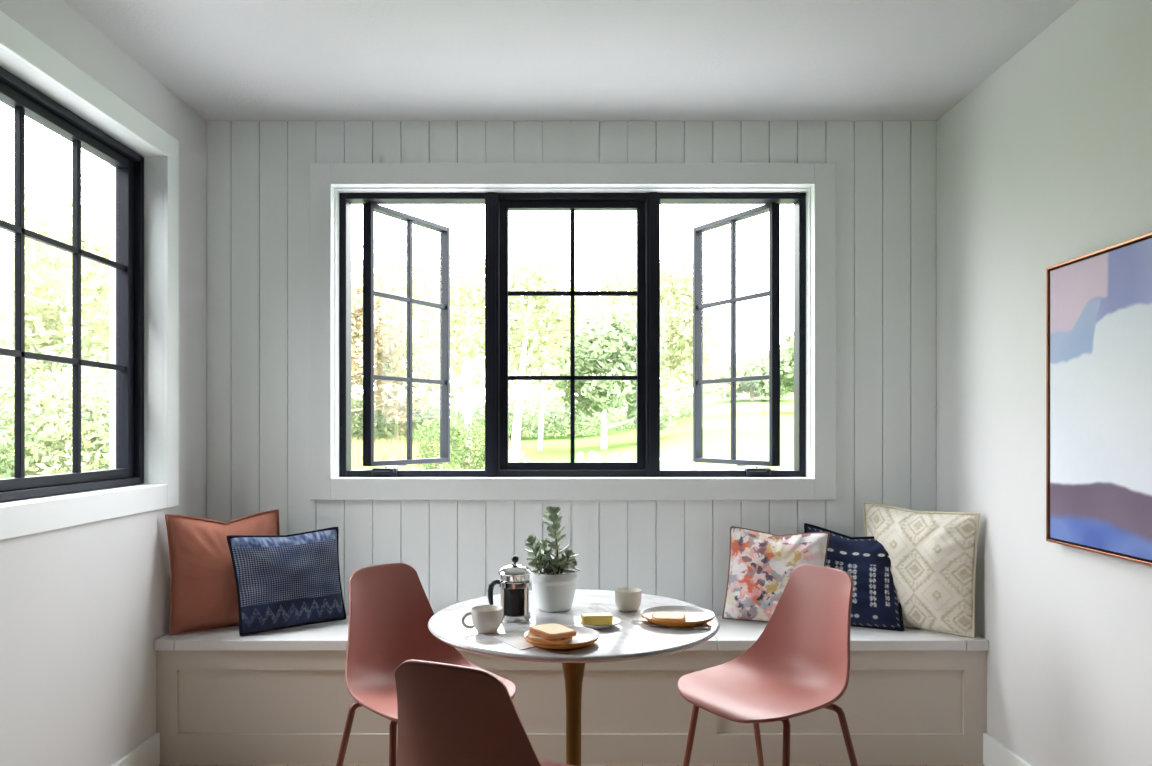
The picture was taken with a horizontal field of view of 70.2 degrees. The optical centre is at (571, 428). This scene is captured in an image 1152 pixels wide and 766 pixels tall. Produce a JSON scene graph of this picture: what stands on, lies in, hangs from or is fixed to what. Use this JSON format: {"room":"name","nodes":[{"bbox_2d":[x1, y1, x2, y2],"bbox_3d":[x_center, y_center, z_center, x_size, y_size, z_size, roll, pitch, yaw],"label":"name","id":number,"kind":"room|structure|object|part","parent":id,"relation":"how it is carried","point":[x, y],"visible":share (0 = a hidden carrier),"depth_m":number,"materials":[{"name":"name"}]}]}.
{"room":"dining room","nodes":[
{"label":"dining room","id":0,"kind":"room"},
{"bbox_2d":[0,0,206,765],"bbox_3d":[-1.625,-0.027,2.623,0.200,2.519,2.006,0,0,0],"label":"wall","id":1,"kind":"structure","parent":0,"point":[84,608],"depth_m":2.68,"materials":[{"name":"white paint"}]},
{"bbox_2d":[0,10,178,539],"bbox_3d":[-1.616,-0.406,2.568,0.218,1.400,1.162,0,0,0],"label":"window","id":2,"kind":"structure","parent":1,"relation":"in","point":[40,84],"depth_m":2.82,"materials":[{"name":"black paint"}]},
{"bbox_3d":[-1.638,-0.404,2.568,0.048,1.160,0.914,0,0,0],"label":"sash","id":3,"kind":"part","parent":2,"relation":"part of","materials":[{"name":"black paint"}]},
{"bbox_3d":[-1.637,-0.404,2.568,0.090,1.216,0.978,0,0,0],"label":"frame","id":4,"kind":"part","parent":2,"relation":"part of","materials":[{"name":"black paint"}]},
{"bbox_2d":[111,733,159,765],"bbox_3d":[-1.517,1.173,2.315,0.016,0.118,1.389,0,0,0],"label":"baseboard","id":5,"kind":"structure","parent":1,"relation":"attached to","point":[147,753],"depth_m":2.90,"materials":[{"name":"white paint"}]},
{"bbox_2d":[207,121,935,615],"bbox_3d":[0.000,-0.027,3.526,3.050,2.519,0.200,0,0,0],"label":"wall","id":6,"kind":"structure","parent":0,"point":[258,173],"depth_m":3.43,"materials":[{"name":"grey paint"}]},
{"bbox_2d":[310,163,835,499],"bbox_3d":[0.005,-0.406,3.718,2.186,1.400,0.619,0,0,0],"label":"window","id":7,"kind":"structure","parent":6,"relation":"in","point":[503,188],"depth_m":3.50,"materials":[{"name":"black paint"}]},
{"bbox_3d":[-0.799,0.184,3.509,0.104,0.035,0.066,0,0,0],"label":"crank handle","id":8,"kind":"part","parent":7,"relation":"part of","materials":[{"name":"black paint"}]},
{"bbox_3d":[-0.780,0.166,3.647,0.010,0.010,0.232,0,0,9],"label":"stay arm","id":9,"kind":"part","parent":7,"relation":"part of","materials":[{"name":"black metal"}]},
{"bbox_3d":[-0.751,-0.410,3.787,0.048,1.144,0.535,0,0,31],"label":"sash","id":10,"kind":"part","parent":7,"relation":"part of","materials":[{"name":"black paint"}]},
{"bbox_3d":[0.004,-0.404,3.558,0.629,1.160,0.048,0,0,0],"label":"sash","id":11,"kind":"part","parent":7,"relation":"part of","materials":[{"name":"black paint"}]},
{"bbox_3d":[0.751,-0.410,3.787,0.048,1.144,0.535,0,0,-31],"label":"sash","id":12,"kind":"part","parent":7,"relation":"part of","materials":[{"name":"black paint"}]},
{"bbox_3d":[0.780,0.166,3.647,0.010,0.010,0.232,0,0,-9],"label":"stay arm","id":13,"kind":"part","parent":7,"relation":"part of","materials":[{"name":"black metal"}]},
{"bbox_3d":[0.799,0.184,3.509,0.104,0.035,0.066,0,0,0],"label":"crank handle","id":14,"kind":"part","parent":7,"relation":"part of","materials":[{"name":"black paint"}]},
{"bbox_2d":[64,0,1078,121],"bbox_3d":[0.000,-1.437,0.113,7.500,0.300,7.326,0,0,0],"label":"ceiling","id":15,"kind":"structure","parent":0,"point":[227,60],"depth_m":2.82,"materials":[{"name":"paint"}]},
{"bbox_2d":[159,765,983,765],"bbox_3d":[0.000,1.307,0.113,7.200,0.150,7.026,0,0,0],"label":"floor","id":16,"kind":"structure","parent":0,"point":[159,765],"depth_m":3.00,"materials":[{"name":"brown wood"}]},
{"bbox_2d":[336,563,515,765],"bbox_3d":[-0.442,0.833,2.442,0.467,0.803,0.483,0,0,-45],"label":"shell chair","id":17,"kind":"object","parent":16,"relation":"on","point":[390,610],"visible":0.56,"depth_m":2.55,"materials":[{"name":"orange paint"}]},
{"bbox_3d":[-0.684,1.013,2.400,0.141,0.442,0.029,0,0,18],"label":"leg","id":18,"kind":"part","parent":17,"relation":"part of","materials":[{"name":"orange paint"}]},
{"bbox_3d":[-0.480,1.008,2.196,0.028,0.451,0.100,0,0,0],"label":"leg","id":19,"kind":"part","parent":17,"relation":"part of","materials":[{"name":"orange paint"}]},
{"bbox_2d":[395,659,574,765],"bbox_3d":[-0.139,0.833,1.722,0.467,0.803,0.483,0,0,24],"label":"shell chair","id":20,"kind":"object","parent":16,"relation":"on","point":[449,714],"visible":1,"depth_m":1.52,"materials":[{"name":"orange paint"}]},
{"bbox_2d":[154,616,988,764],"bbox_3d":[0.000,1.002,3.208,3.048,0.460,0.431,0,0,0],"label":"storage bench","id":21,"kind":"object","parent":16,"relation":"on","point":[912,696],"visible":0.44,"depth_m":3.02,"materials":[{"name":"beige paint"}]},
{"bbox_2d":[165,509,279,634],"bbox_3d":[-1.313,0.542,3.172,0.468,0.454,0.118,0,0,-43],"label":"throw pillow","id":22,"kind":"object","parent":21,"relation":"on","point":[202,576],"visible":0.56,"depth_m":3.08,"materials":[{"name":"fabric"}]},
{"bbox_3d":[-0.953,0.790,3.193,0.994,0.038,0.401,0,0,0],"label":"lid","id":23,"kind":"part","parent":21,"relation":"part of","materials":[{"name":"paint"}]},
{"bbox_2d":[227,527,345,635],"bbox_3d":[-1.085,0.583,3.167,0.441,0.373,0.126,0,0,-36],"label":"throw pillow","id":24,"kind":"object","parent":21,"relation":"on","point":[292,580],"visible":1,"depth_m":3.12,"materials":[{"name":"fabric"}]},
{"bbox_3d":[-0.995,1.003,3.026,0.907,0.237,0.008,0,0,0],"label":"panel","id":25,"kind":"part","parent":21,"relation":"part of","materials":[{"name":"beige paint"}]},
{"bbox_3d":[0.040,0.790,3.193,0.987,0.038,0.401,0,0,0],"label":"lid","id":26,"kind":"part","parent":21,"relation":"part of","materials":[{"name":"paint"}]},
{"bbox_3d":[-0.004,1.003,3.026,0.907,0.237,0.008,0,0,0],"label":"panel","id":27,"kind":"part","parent":21,"relation":"part of","materials":[{"name":"beige paint"}]},
{"bbox_2d":[722,526,829,622],"bbox_3d":[0.808,0.585,3.257,0.409,0.369,0.142,0,0,20],"label":"throw pillow","id":28,"kind":"object","parent":21,"relation":"on","point":[761,564],"visible":0.59,"depth_m":3.24,"materials":[{"name":"fabric"}]},
{"bbox_3d":[0.988,1.003,3.026,0.907,0.237,0.008,0,0,0],"label":"panel","id":29,"kind":"part","parent":21,"relation":"part of","materials":[{"name":"beige paint"}]},
{"bbox_3d":[0.989,0.790,3.193,0.906,0.038,0.401,0,0,0],"label":"lid","id":30,"kind":"part","parent":21,"relation":"part of","materials":[{"name":"paint"}]},
{"bbox_2d":[804,523,903,630],"bbox_3d":[1.108,0.580,3.246,0.392,0.380,0.158,0,0,25],"label":"throw pillow","id":31,"kind":"object","parent":21,"relation":"on","point":[866,560],"visible":0.57,"depth_m":3.18,"materials":[{"name":"fabric"}]},
{"bbox_2d":[863,501,979,637],"bbox_3d":[1.318,0.534,3.175,0.124,0.471,0.474,0,0,-38],"label":"throw pillow","id":32,"kind":"object","parent":21,"relation":"on","point":[932,555],"visible":0.82,"depth_m":3.08,"materials":[{"name":"fabric"}]},
{"bbox_2d":[428,589,719,765],"bbox_3d":[0.006,0.866,2.180,0.764,0.732,0.764,0,0,0],"label":"pedestal table","id":33,"kind":"object","parent":16,"relation":"on","point":[626,640],"visible":0.71,"depth_m":2.06,"materials":[{"name":"white stone"}]},
{"bbox_2d":[461,605,502,633],"bbox_3d":[-0.213,0.470,2.015,0.091,0.058,0.077,0,0,-45],"label":"coffee cup","id":34,"kind":"object","parent":33,"relation":"on","point":[486,619],"visible":1,"depth_m":2.00,"materials":[{"name":"white ceramic"}]},
{"bbox_3d":[-0.254,0.469,2.012,0.034,0.043,0.008,0,0,-10],"label":"handle","id":35,"kind":"part","parent":34,"relation":"part of","materials":[{"name":"white ceramic"}]},
{"bbox_2d":[488,556,531,622],"bbox_3d":[-0.160,0.417,2.150,0.114,0.169,0.090,0,0,-10],"label":"press","id":36,"kind":"object","parent":33,"relation":"on","point":[514,598],"visible":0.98,"depth_m":2.12,"materials":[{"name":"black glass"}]},
{"bbox_3d":[-0.204,0.433,2.172,0.038,0.070,0.015,0,0,20],"label":"handle","id":37,"kind":"part","parent":36,"relation":"part of","materials":[{"name":"black plastic"}]},
{"bbox_3d":[-0.148,0.374,2.152,0.090,0.038,0.090,0,0,12],"label":"lid","id":38,"kind":"part","parent":36,"relation":"part of","materials":[{"name":"silver metal"}]},
{"bbox_3d":[-0.148,0.344,2.152,0.019,0.024,0.019,0,0,12],"label":"plunger knob","id":39,"kind":"part","parent":36,"relation":"part of","materials":[{"name":"black plastic"}]},
{"bbox_3d":[-0.148,0.450,2.152,0.082,0.102,0.082,0,0,1],"label":"frame","id":40,"kind":"part","parent":36,"relation":"part of","materials":[{"name":"silver metal"}]},
{"bbox_2d":[493,629,535,649],"bbox_3d":[-0.118,0.499,1.945,0.096,0.002,0.165,0,0,-30],"label":"napkin","id":41,"kind":"object","parent":33,"relation":"on","point":[515,639],"visible":0.75,"depth_m":1.94,"materials":[{"name":"white fabric"}]},
{"bbox_2d":[524,506,580,611],"bbox_3d":[-0.051,0.355,2.273,0.135,0.289,0.143,0,0,28],"label":"potted succulent","id":42,"kind":"object","parent":33,"relation":"on","point":[553,586],"visible":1,"depth_m":2.25,"materials":[{"name":"green plant"}]},
{"bbox_2d":[530,568,577,611],"bbox_3d":[-0.049,0.447,2.278,0.134,0.106,0.134,0,0,0],"label":"pot","id":43,"kind":"object","parent":42,"relation":"attached to","point":[553,589],"depth_m":2.23,"materials":[{"name":"white ceramic"}]},
{"bbox_2d":[523,625,599,649],"bbox_3d":[-0.023,0.489,1.911,0.178,0.021,0.178,0,0,0],"label":"dinner plate","id":44,"kind":"object","parent":33,"relation":"on","point":[585,636],"visible":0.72,"depth_m":1.91,"materials":[{"name":"ceramic"}]},
{"bbox_2d":[526,633,571,643],"bbox_3d":[-0.053,0.487,1.914,0.097,0.013,0.087,0,0,28],"label":"bread slice","id":45,"kind":"object","parent":44,"relation":"on","point":[532,637],"visible":0.49,"depth_m":1.88,"materials":[{"name":"beige food"}]},
{"bbox_2d":[529,623,575,638],"bbox_3d":[-0.044,0.474,1.923,0.092,0.018,0.097,0,0,-38],"label":"bread slice","id":46,"kind":"object","parent":45,"relation":"on","point":[550,630],"visible":1,"depth_m":1.90,"materials":[{"name":"beige food"}]},
{"bbox_3d":[0.006,0.863,2.180,0.180,0.689,0.180,0,0,0],"label":"stem","id":47,"kind":"part","parent":33,"relation":"part of","materials":[{"name":"gold metal"}]},
{"bbox_2d":[576,617,620,628],"bbox_3d":[0.068,0.492,2.079,0.113,0.014,0.113,0,0,0],"label":"butter dish","id":48,"kind":"object","parent":33,"relation":"on","point":[616,621],"visible":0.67,"depth_m":2.05,"materials":[{"name":"white ceramic"}]},
{"bbox_2d":[581,613,612,624],"bbox_3d":[0.065,0.483,2.081,0.077,0.024,0.030,0,0,-9],"label":"butter block","id":49,"kind":"object","parent":48,"relation":"on","point":[592,618],"visible":0.96,"depth_m":2.07,"materials":[{"name":"yellow food"}]},
{"bbox_2d":[614,588,641,611],"bbox_3d":[0.156,0.472,2.265,0.075,0.054,0.075,0,0,0],"label":"coffee cup","id":50,"kind":"object","parent":33,"relation":"on","point":[626,599],"visible":1,"depth_m":2.24,"materials":[{"name":"white ceramic"}]},
{"bbox_2d":[631,620,648,621],"bbox_3d":[0.229,0.495,2.099,0.149,0.009,0.018,0,0,14],"label":"fork","id":51,"kind":"object","parent":33,"relation":"on","point":[632,620],"visible":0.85,"depth_m":2.11,"materials":[{"name":"metal"}]},
{"bbox_2d":[640,605,714,626],"bbox_3d":[0.275,0.489,2.129,0.192,0.021,0.192,0,0,0],"label":"dinner plate","id":52,"kind":"object","parent":33,"relation":"on","point":[695,616],"visible":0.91,"depth_m":2.16,"materials":[{"name":"ceramic"}]},
{"bbox_2d":[651,612,685,621],"bbox_3d":[0.251,0.488,2.123,0.088,0.012,0.087,0,0,10],"label":"bread slice","id":53,"kind":"object","parent":52,"relation":"on","point":[663,616],"visible":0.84,"depth_m":2.11,"materials":[{"name":"beige food"}]},
{"bbox_2d":[670,625,711,631],"bbox_3d":[0.301,0.499,2.067,0.097,0.001,0.071,0,0,25],"label":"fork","id":54,"kind":"object","parent":33,"relation":"on","point":[706,626],"visible":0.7,"depth_m":2.05,"materials":[{"name":"silver metal"}]},
{"bbox_2d":[645,624,707,629],"bbox_3d":[0.262,0.495,2.057,0.159,0.005,0.010,0,0,16],"label":"butter knife","id":55,"kind":"object","parent":54,"relation":"on","point":[691,627],"visible":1,"depth_m":2.05,"materials":[{"name":"metal"}]},
{"bbox_3d":[0.224,0.496,2.068,0.080,0.001,0.010,0,0,17],"label":"blade","id":56,"kind":"part","parent":55,"relation":"part of","materials":[{"name":"metal"}]},
{"bbox_3d":[0.301,0.495,2.046,0.080,0.005,0.010,0,0,17],"label":"handle","id":57,"kind":"part","parent":55,"relation":"part of","materials":[{"name":"metal"}]},
{"bbox_2d":[677,564,857,765],"bbox_3d":[0.597,0.833,2.449,0.483,0.803,0.467,0,0,-31],"label":"shell chair","id":58,"kind":"object","parent":16,"relation":"on","point":[799,665],"visible":1,"depth_m":2.52,"materials":[{"name":"plastic"}]},
{"bbox_3d":[0.365,1.008,2.542,0.100,0.451,0.028,0,0,13],"label":"leg","id":59,"kind":"part","parent":58,"relation":"part of","materials":[{"name":"orange paint"}]},
{"bbox_3d":[0.611,1.013,2.694,0.029,0.442,0.141,0,0,31],"label":"leg","id":60,"kind":"part","parent":58,"relation":"part of","materials":[{"name":"orange paint"}]},
{"bbox_3d":[0.574,1.008,2.201,0.028,0.451,0.100,0,0,14],"label":"leg","id":61,"kind":"part","parent":58,"relation":"part of","materials":[{"name":"orange paint"}]},
{"bbox_3d":[0.821,1.013,2.350,0.141,0.442,0.029,0,0,-4],"label":"leg","id":62,"kind":"part","parent":58,"relation":"part of","materials":[{"name":"orange paint"}]},
{"bbox_2d":[936,0,1151,765],"bbox_3d":[1.625,-0.027,2.623,0.200,2.519,2.006,0,0,0],"label":"wall","id":63,"kind":"structure","parent":0,"point":[1046,162],"depth_m":2.71,"materials":[{"name":"white paint"}]},
{"bbox_2d":[983,733,1031,765],"bbox_3d":[1.517,1.173,2.315,0.016,0.118,1.389,0,0,0],"label":"baseboard","id":64,"kind":"structure","parent":63,"relation":"attached to","point":[995,753],"depth_m":2.90,"materials":[{"name":"white paint"}]},
{"bbox_2d":[1046,232,1151,565],"bbox_3d":[1.506,-0.077,2.145,0.037,0.856,0.850,0,0,0],"label":"framed painting","id":65,"kind":"object","parent":63,"relation":"attached to","point":[1099,303],"visible":1,"depth_m":2.31,"materials":[{"name":"multicoloured paint"}]},
{"label":"outside","id":66,"kind":"structure","parent":0,"visible":0},
{"bbox_2d":[6,390,793,471],"bbox_3d":[0.000,-3.143,90.000,260.000,9.649,220.000,0,0,0],"label":"lawn","id":67,"kind":"structure","parent":66,"point":[752,417],"depth_m":30.01,"materials":[{"name":"green plant"}]},
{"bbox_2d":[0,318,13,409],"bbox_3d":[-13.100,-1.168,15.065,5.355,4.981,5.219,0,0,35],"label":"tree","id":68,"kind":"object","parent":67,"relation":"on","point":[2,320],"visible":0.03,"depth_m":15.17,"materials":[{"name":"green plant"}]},
{"bbox_2d":[0,376,37,473],"bbox_3d":[-10.159,0.183,13.287,2.757,2.424,2.501,0,0,0],"label":"bush","id":69,"kind":"object","parent":67,"relation":"on","point":[6,376],"visible":0.02,"depth_m":13.45,"materials":[{"name":"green plant"}]},
{"bbox_2d":[0,346,71,478],"bbox_3d":[-8.969,0.047,12.847,2.678,2.750,2.640,0,0,0],"label":"bush","id":70,"kind":"object","parent":67,"relation":"on","point":[6,372],"visible":0.11,"depth_m":12.63,"materials":[{"name":"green plant"}]},
{"bbox_2d":[0,175,108,472],"bbox_3d":[-9.243,-1.638,14.895,4.776,5.895,4.370,0,0,-39],"label":"tree","id":71,"kind":"object","parent":67,"relation":"on","point":[95,283],"visible":0.37,"depth_m":14.30,"materials":[{"name":"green plant"}]},
{"bbox_2d":[0,354,108,475],"bbox_3d":[-6.812,0.177,12.220,2.506,2.543,2.604,0,0,0],"label":"bush","id":72,"kind":"object","parent":67,"relation":"on","point":[50,403],"visible":0.33,"depth_m":11.47,"materials":[{"name":"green plant"}]},
{"bbox_2d":[0,370,108,477],"bbox_3d":[-7.876,0.242,12.597,2.532,2.376,2.625,0,0,0],"label":"bush","id":73,"kind":"object","parent":67,"relation":"on","point":[8,409],"visible":0.21,"depth_m":12.00,"materials":[{"name":"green plant"}]},
{"bbox_2d":[0,212,108,473],"bbox_3d":[-11.419,-1.717,17.240,5.559,5.793,5.915,0,0,0],"label":"tree","id":74,"kind":"object","parent":67,"relation":"on","point":[3,217],"visible":0.04,"depth_m":17.09,"materials":[{"name":"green plant"}]},
{"bbox_2d":[0,237,108,423],"bbox_3d":[-13.870,-1.876,19.906,6.079,5.923,5.525,0,0,-25],"label":"tree","id":75,"kind":"object","parent":67,"relation":"on","point":[59,237],"visible":0.02,"depth_m":20.27,"materials":[{"name":"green plant"}]},
{"bbox_2d":[0,227,108,432],"bbox_3d":[-15.780,-2.757,25.808,6.403,7.305,7.066,0,0,-35],"label":"tree","id":76,"kind":"object","parent":67,"relation":"on","point":[49,227],"visible":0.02,"depth_m":24.89,"materials":[{"name":"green plant"}]},
{"bbox_2d":[2,167,108,382],"bbox_3d":[-11.416,-2.704,20.536,5.820,7.551,5.295,0,0,42],"label":"tree","id":77,"kind":"object","parent":67,"relation":"on","point":[88,178],"visible":0.03,"depth_m":19.54,"materials":[{"name":"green plant"}]},
{"bbox_2d":[5,334,108,470],"bbox_3d":[-8.275,-0.143,13.988,2.768,2.997,2.512,0,0,0],"label":"bush","id":78,"kind":"object","parent":67,"relation":"on","point":[96,351],"visible":0.08,"depth_m":13.63,"materials":[{"name":"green plant"}]},
{"bbox_2d":[351,393,400,443],"bbox_3d":[-8.757,-0.316,32.973,3.599,2.212,3.166,0,0,-32],"label":"thicket","id":79,"kind":"object","parent":67,"relation":"on","point":[357,418],"visible":0.3,"depth_m":32.79,"materials":[{"name":"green plant"}]},
{"bbox_2d":[351,389,417,441],"bbox_3d":[-8.429,-0.547,34.934,3.460,2.397,3.657,0,0,-30],"label":"thicket","id":80,"kind":"object","parent":67,"relation":"on","point":[402,428],"visible":0.14,"depth_m":34.41,"materials":[{"name":"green plant"}]},
{"bbox_2d":[351,256,432,422],"bbox_3d":[-7.987,-2.799,30.121,5.208,7.305,4.996,0,0,18],"label":"tree","id":81,"kind":"object","parent":67,"relation":"on","point":[384,312],"visible":0.35,"depth_m":30.13,"materials":[{"name":"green plant"}]},
{"bbox_2d":[374,392,439,439],"bbox_3d":[-7.412,-0.532,35.881,3.824,2.317,3.632,0,0,0],"label":"thicket","id":82,"kind":"object","parent":67,"relation":"on","point":[431,408],"visible":0.22,"depth_m":35.54,"materials":[{"name":"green plant"}]},
{"bbox_2d":[351,232,481,442],"bbox_3d":[-6.837,-3.730,33.773,6.744,8.903,7.155,0,0,0],"label":"tree","id":83,"kind":"object","parent":67,"relation":"on","point":[396,266],"visible":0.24,"depth_m":32.97,"materials":[{"name":"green plant"}]},
{"bbox_2d":[351,435,511,469],"bbox_3d":[-5.915,0.633,27.592,8.617,1.068,16.379,0,0,0],"label":"meadow grass","id":84,"kind":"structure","parent":67,"relation":"on","point":[397,450],"depth_m":25.62,"materials":[{"name":"green plant"}]},
{"bbox_2d":[398,391,464,439],"bbox_3d":[-6.785,-0.610,38.038,4.227,2.345,3.810,0,0,-26],"label":"thicket","id":85,"kind":"object","parent":67,"relation":"on","point":[453,410],"visible":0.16,"depth_m":37.61,"materials":[{"name":"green plant"}]},
{"bbox_2d":[413,414,467,469],"bbox_3d":[-2.692,0.472,17.024,1.138,1.575,1.152,0,0,0],"label":"shrub","id":86,"kind":"object","parent":67,"relation":"on","point":[456,437],"visible":0.59,"depth_m":16.85,"materials":[{"name":"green plant"}]},
{"bbox_2d":[397,250,484,432],"bbox_3d":[-7.106,-4.676,44.035,6.542,9.952,7.185,0,0,-33],"label":"tree","id":87,"kind":"object","parent":67,"relation":"on","point":[436,254],"visible":0.08,"depth_m":43.62,"materials":[{"name":"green plant"}]},
{"bbox_2d":[402,253,528,461],"bbox_3d":[-3.113,-2.119,25.009,3.868,6.442,3.904,0,0,0],"label":"tree","id":88,"kind":"object","parent":67,"relation":"on","point":[465,289],"visible":0.59,"depth_m":24.61,"materials":[{"name":"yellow plant"}]},
{"bbox_3d":[-3.113,-3.284,25.009,3.868,4.112,3.904,0,0,0],"label":"crown","id":89,"kind":"part","parent":88,"relation":"part of","materials":[{"name":"yellow plant"}]},
{"bbox_2d":[449,420,484,469],"bbox_3d":[-2.321,0.498,18.476,1.240,1.431,1.220,0,0,0],"label":"shrub","id":90,"kind":"object","parent":67,"relation":"on","point":[479,455],"visible":0.6,"depth_m":18.29,"materials":[{"name":"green plant"}]},
{"bbox_2d":[451,397,535,438],"bbox_3d":[-3.926,-0.498,40.042,4.431,2.230,3.945,0,0,0],"label":"thicket","id":91,"kind":"object","parent":67,"relation":"on","point":[479,418],"visible":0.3,"depth_m":39.39,"materials":[{"name":"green plant"}]},
{"bbox_2d":[509,451,528,461],"bbox_3d":[-0.807,0.915,11.015,0.631,1.251,0.614,0,0,0],"label":"flowering shrub","id":92,"kind":"object","parent":67,"relation":"on","point":[520,454],"visible":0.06,"depth_m":10.96,"materials":[{"name":"grey plant"}]},
{"bbox_2d":[475,391,568,438],"bbox_3d":[-2.440,-0.667,39.823,4.302,2.440,4.149,0,0,-43],"label":"thicket","id":93,"kind":"object","parent":67,"relation":"on","point":[534,418],"visible":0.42,"depth_m":39.30,"materials":[{"name":"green plant"}]},
{"bbox_2d":[478,250,585,461],"bbox_3d":[-1.169,-2.063,23.961,3.218,6.367,2.897,0,0,0],"label":"tree","id":94,"kind":"object","parent":67,"relation":"on","point":[548,324],"visible":0.79,"depth_m":23.81,"materials":[{"name":"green plant"}]},
{"bbox_3d":[-1.169,-3.304,23.961,3.218,3.884,2.897,0,0,0],"label":"crown","id":95,"kind":"part","parent":94,"relation":"part of","materials":[{"name":"yellow plant"}]},
{"bbox_2d":[509,286,597,449],"bbox_3d":[-1.064,-2.386,32.331,4.449,6.458,3.859,0,0,-30],"label":"tree","id":96,"kind":"object","parent":67,"relation":"on","point":[543,400],"visible":0.16,"depth_m":31.93,"materials":[{"name":"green plant"}]},
{"bbox_3d":[-1.064,-3.481,32.331,4.449,4.268,3.859,0,0,-30],"label":"crown","id":97,"kind":"part","parent":96,"relation":"part of","materials":[{"name":"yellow plant"}]},
{"bbox_2d":[523,380,592,436],"bbox_3d":[-0.796,-1.006,41.899,4.376,3.116,4.868,0,0,0],"label":"thicket","id":98,"kind":"object","parent":67,"relation":"on","point":[538,394],"visible":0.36,"depth_m":41.04,"materials":[{"name":"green plant"}]},
{"bbox_2d":[509,275,621,424],"bbox_3d":[-0.395,-5.677,60.091,10.511,11.121,10.167,0,0,-28],"label":"tree","id":99,"kind":"object","parent":67,"relation":"on","point":[535,383],"visible":0.04,"depth_m":59.32,"materials":[{"name":"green plant"}]},
{"bbox_2d":[545,391,624,436],"bbox_3d":[0.556,-0.750,42.076,4.312,2.441,4.405,0,0,29],"label":"thicket","id":100,"kind":"object","parent":67,"relation":"on","point":[587,429],"visible":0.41,"depth_m":41.36,"materials":[{"name":"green plant"}]},
{"bbox_2d":[576,451,601,461],"bbox_3d":[0.223,0.918,11.004,0.624,1.249,0.630,0,0,0],"label":"flowering shrub","id":101,"kind":"object","parent":67,"relation":"on","point":[579,455],"visible":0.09,"depth_m":10.93,"materials":[{"name":"grey plant"}]},
{"bbox_2d":[588,400,635,432],"bbox_3d":[2.878,-0.741,45.973,5.112,2.460,4.847,0,0,0],"label":"thicket","id":102,"kind":"object","parent":67,"relation":"on","point":[629,424],"visible":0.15,"depth_m":44.94,"materials":[{"name":"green plant"}]},
{"bbox_2d":[545,301,679,448],"bbox_3d":[1.353,-1.920,29.994,4.636,5.584,4.817,0,0,33],"label":"tree","id":103,"kind":"object","parent":67,"relation":"on","point":[612,346],"visible":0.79,"depth_m":29.19,"materials":[{"name":"green plant"}]},
{"bbox_2d":[608,452,635,461],"bbox_3d":[0.685,0.903,11.512,0.618,1.181,0.637,0,0,0],"label":"flowering shrub","id":104,"kind":"object","parent":67,"relation":"on","point":[627,455],"visible":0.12,"depth_m":11.51,"materials":[{"name":"grey plant"}]},
{"bbox_2d":[565,240,710,424],"bbox_3d":[3.688,-5.758,49.883,9.518,11.193,9.098,0,0,0],"label":"tree","id":105,"kind":"object","parent":67,"relation":"on","point":[611,284],"visible":0.16,"depth_m":48.99,"materials":[{"name":"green plant"}]},
{"bbox_2d":[624,387,711,422],"bbox_3d":[5.064,-1.158,44.072,4.339,2.181,4.763,0,0,-14],"label":"thicket","id":106,"kind":"object","parent":67,"relation":"on","point":[688,405],"visible":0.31,"depth_m":43.11,"materials":[{"name":"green plant"}]},
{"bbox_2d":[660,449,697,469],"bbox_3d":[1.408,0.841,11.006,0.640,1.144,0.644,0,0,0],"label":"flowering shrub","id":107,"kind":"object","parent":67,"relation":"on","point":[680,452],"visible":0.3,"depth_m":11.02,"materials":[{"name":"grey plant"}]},
{"bbox_2d":[618,251,743,424],"bbox_3d":[5.031,-4.204,37.941,4.930,8.122,5.564,0,0,-42],"label":"tree","id":108,"kind":"object","parent":67,"relation":"on","point":[674,310],"visible":0.54,"depth_m":37.16,"materials":[{"name":"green plant"}]},
{"bbox_2d":[679,386,709,393],"bbox_3d":[16.159,-6.217,100.000,5.800,3.700,4.200,0,0,-8],"label":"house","id":109,"kind":"structure","parent":67,"relation":"on","point":[681,391],"depth_m":98.67,"materials":[{"name":"white"}]},
{"bbox_2d":[660,337,739,392],"bbox_3d":[12.647,-6.303,79.665,10.681,5.852,9.885,0,0,0],"label":"tree","id":110,"kind":"object","parent":67,"relation":"on","point":[721,350],"visible":0.14,"depth_m":77.54,"materials":[{"name":"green plant"}]},
{"bbox_2d":[708,349,791,400],"bbox_3d":[11.638,-3.424,52.048,5.881,3.324,5.210,0,0,31],"label":"tree","id":111,"kind":"object","parent":67,"relation":"on","point":[748,368],"visible":0.41,"depth_m":51.09,"materials":[{"name":"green plant"}]},
{"bbox_2d":[762,331,793,396],"bbox_3d":[10.992,-2.671,38.072,3.960,3.976,4.091,0,0,0],"label":"tree","id":112,"kind":"object","parent":67,"relation":"on","point":[787,352],"visible":0.22,"depth_m":37.60,"materials":[{"name":"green plant"}]}
]}

